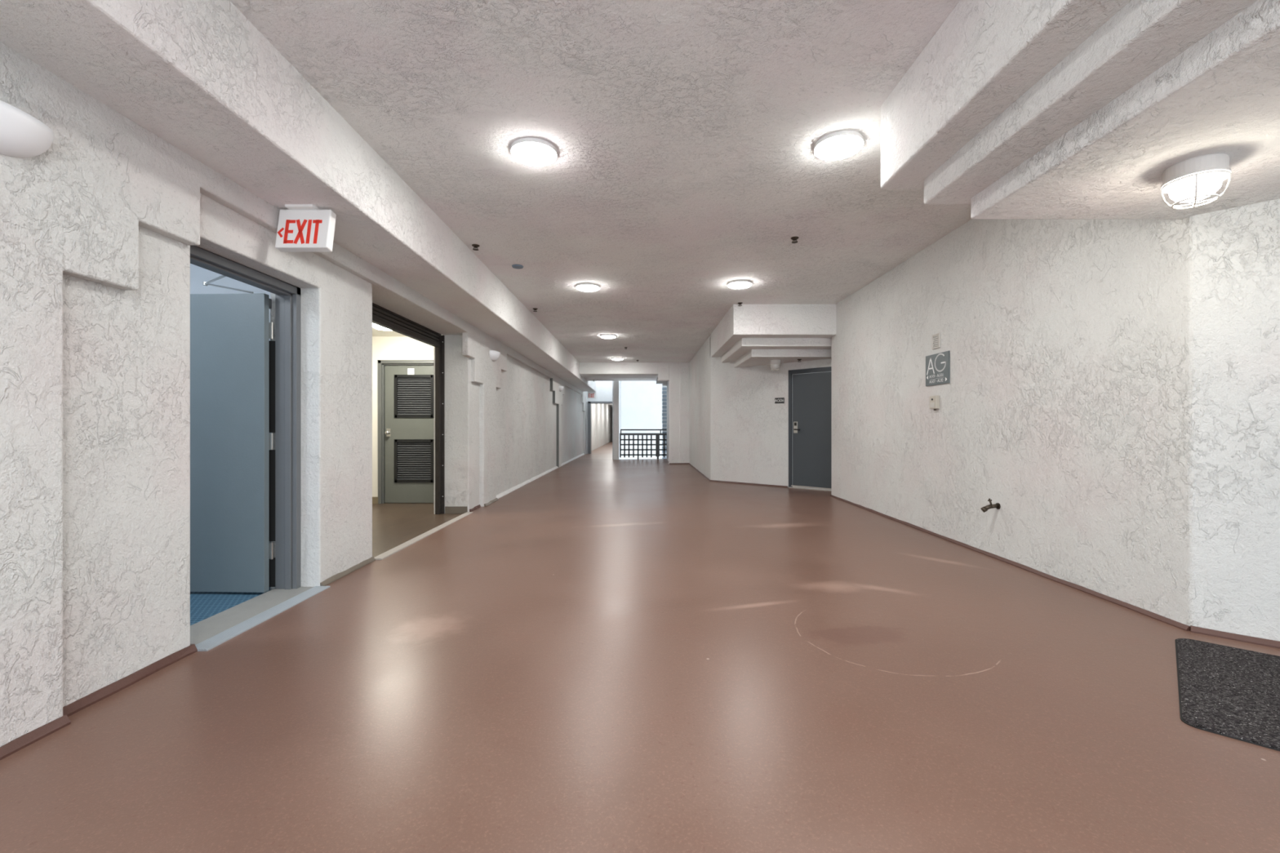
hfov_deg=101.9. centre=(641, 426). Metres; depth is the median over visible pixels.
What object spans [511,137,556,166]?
ceiling light
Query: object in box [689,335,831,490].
wall
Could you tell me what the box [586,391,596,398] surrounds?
exit sign
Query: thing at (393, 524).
floor
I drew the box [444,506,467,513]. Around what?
baseboard
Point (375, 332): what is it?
ceiling
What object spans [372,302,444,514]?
door frame
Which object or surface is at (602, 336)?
diffuser
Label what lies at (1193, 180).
light
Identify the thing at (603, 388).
wall
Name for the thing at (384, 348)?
wall
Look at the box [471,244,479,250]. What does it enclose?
sprinkler head
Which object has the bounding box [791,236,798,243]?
sprinkler head
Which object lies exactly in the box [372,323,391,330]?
ceiling light
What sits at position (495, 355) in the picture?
wall sconce
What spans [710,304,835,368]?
soffit
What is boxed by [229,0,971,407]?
ceiling
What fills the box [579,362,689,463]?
wall
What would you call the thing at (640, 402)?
window
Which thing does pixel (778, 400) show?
number plate
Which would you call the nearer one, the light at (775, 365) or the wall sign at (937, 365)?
the wall sign at (937, 365)
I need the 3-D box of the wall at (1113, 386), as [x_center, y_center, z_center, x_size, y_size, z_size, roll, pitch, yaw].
[3.770,-0.225,2.925,1.660,3.350,11.050,0,0,0]
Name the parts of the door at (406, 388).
lock plate, louvre panel, louvre panel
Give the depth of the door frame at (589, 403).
21.42 m
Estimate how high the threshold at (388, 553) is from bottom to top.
0.030 m
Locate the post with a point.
(615, 383)
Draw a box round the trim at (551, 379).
[550,377,559,467]
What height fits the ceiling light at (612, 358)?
0.050 m
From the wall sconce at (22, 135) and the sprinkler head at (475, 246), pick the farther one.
the sprinkler head at (475, 246)
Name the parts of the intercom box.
panel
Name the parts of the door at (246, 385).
closer arm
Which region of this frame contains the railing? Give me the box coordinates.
[619,429,666,459]
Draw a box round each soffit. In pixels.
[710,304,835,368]
[880,0,1279,218]
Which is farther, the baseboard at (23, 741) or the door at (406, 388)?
the door at (406, 388)
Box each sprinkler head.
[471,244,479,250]
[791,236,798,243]
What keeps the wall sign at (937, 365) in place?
attached to the wall at (1113, 386)
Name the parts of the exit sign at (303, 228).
mounting plate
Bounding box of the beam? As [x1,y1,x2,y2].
[0,0,595,391]
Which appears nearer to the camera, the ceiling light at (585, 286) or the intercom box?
the intercom box
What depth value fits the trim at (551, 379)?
14.37 m
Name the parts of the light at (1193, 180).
lamp glass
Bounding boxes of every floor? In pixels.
[0,440,1279,852]
[372,502,462,557]
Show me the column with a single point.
(664, 388)
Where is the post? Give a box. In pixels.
[613,381,618,459]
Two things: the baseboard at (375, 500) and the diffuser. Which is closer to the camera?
the baseboard at (375, 500)
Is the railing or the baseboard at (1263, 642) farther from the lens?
the railing
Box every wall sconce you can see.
[0,100,53,157]
[489,350,500,361]
[559,386,564,391]
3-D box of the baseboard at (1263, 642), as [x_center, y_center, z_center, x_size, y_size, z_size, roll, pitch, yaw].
[2.354,1.082,8.287,1.086,0.067,13.791,0,0,-11]
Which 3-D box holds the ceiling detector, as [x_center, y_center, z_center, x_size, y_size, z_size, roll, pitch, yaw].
[-1.420,-1.836,5.960,0.132,0.020,0.132,0,0,0]
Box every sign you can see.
[275,204,336,252]
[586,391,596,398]
[925,351,950,386]
[931,332,940,349]
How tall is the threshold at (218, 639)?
0.030 m
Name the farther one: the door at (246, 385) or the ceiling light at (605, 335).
the ceiling light at (605, 335)
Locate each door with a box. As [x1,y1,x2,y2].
[190,245,301,592]
[377,360,434,503]
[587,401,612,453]
[788,366,831,491]
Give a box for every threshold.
[195,586,330,651]
[374,511,473,559]
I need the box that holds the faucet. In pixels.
[980,498,1000,512]
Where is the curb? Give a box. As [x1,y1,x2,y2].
[496,453,584,498]
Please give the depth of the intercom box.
5.13 m
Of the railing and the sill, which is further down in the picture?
the sill
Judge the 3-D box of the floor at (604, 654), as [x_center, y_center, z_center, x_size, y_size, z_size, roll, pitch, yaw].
[1.120,1.235,20.500,6.960,0.425,47.000,0,0,0]
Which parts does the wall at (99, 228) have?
recessed panel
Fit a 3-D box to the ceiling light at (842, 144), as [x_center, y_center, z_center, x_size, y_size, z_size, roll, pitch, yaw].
[1.285,-1.823,3.380,0.302,0.050,0.302,0,0,0]
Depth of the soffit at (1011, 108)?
2.08 m
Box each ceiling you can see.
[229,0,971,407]
[372,327,405,336]
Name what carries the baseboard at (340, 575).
attached to the wall at (99, 228)
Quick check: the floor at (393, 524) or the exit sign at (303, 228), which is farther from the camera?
the floor at (393, 524)
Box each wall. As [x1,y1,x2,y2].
[0,41,612,746]
[190,263,434,542]
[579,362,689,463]
[586,381,612,453]
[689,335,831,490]
[831,198,1279,641]
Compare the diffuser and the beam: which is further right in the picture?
the diffuser
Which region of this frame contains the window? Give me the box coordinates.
[612,381,662,459]
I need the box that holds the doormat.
[1174,638,1279,751]
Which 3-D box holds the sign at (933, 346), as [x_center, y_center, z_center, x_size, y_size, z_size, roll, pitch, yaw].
[2.933,-0.850,5.160,0.014,0.144,0.132,0,0,0]
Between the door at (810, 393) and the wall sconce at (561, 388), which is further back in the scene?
the wall sconce at (561, 388)
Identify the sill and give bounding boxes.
[190,586,313,644]
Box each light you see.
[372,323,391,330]
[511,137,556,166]
[576,282,599,291]
[600,333,615,338]
[611,357,622,359]
[727,280,751,288]
[768,360,781,370]
[813,130,863,160]
[1160,153,1231,208]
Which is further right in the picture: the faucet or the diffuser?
the faucet
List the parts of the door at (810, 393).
lock plate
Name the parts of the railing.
rail, handrail, support post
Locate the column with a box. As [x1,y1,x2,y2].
[662,386,666,458]
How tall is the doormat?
0.042 m
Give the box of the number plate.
[774,397,784,403]
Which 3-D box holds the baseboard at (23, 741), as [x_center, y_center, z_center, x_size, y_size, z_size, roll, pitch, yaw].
[-2.317,1.173,2.470,0.106,0.084,10.140,0,0,0]
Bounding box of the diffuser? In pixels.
[600,335,615,338]
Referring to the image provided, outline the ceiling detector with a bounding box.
[511,264,523,269]
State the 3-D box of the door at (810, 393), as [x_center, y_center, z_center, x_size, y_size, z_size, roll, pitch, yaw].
[2.982,0.046,8.814,1.054,2.087,0.126,0,0,45]
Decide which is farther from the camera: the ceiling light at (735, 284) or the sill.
the ceiling light at (735, 284)
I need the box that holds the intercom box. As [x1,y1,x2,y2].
[929,395,939,410]
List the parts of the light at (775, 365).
lamp glass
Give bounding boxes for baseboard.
[0,504,480,759]
[320,497,497,586]
[372,497,377,503]
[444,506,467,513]
[669,462,1279,648]
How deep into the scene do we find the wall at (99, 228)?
2.39 m

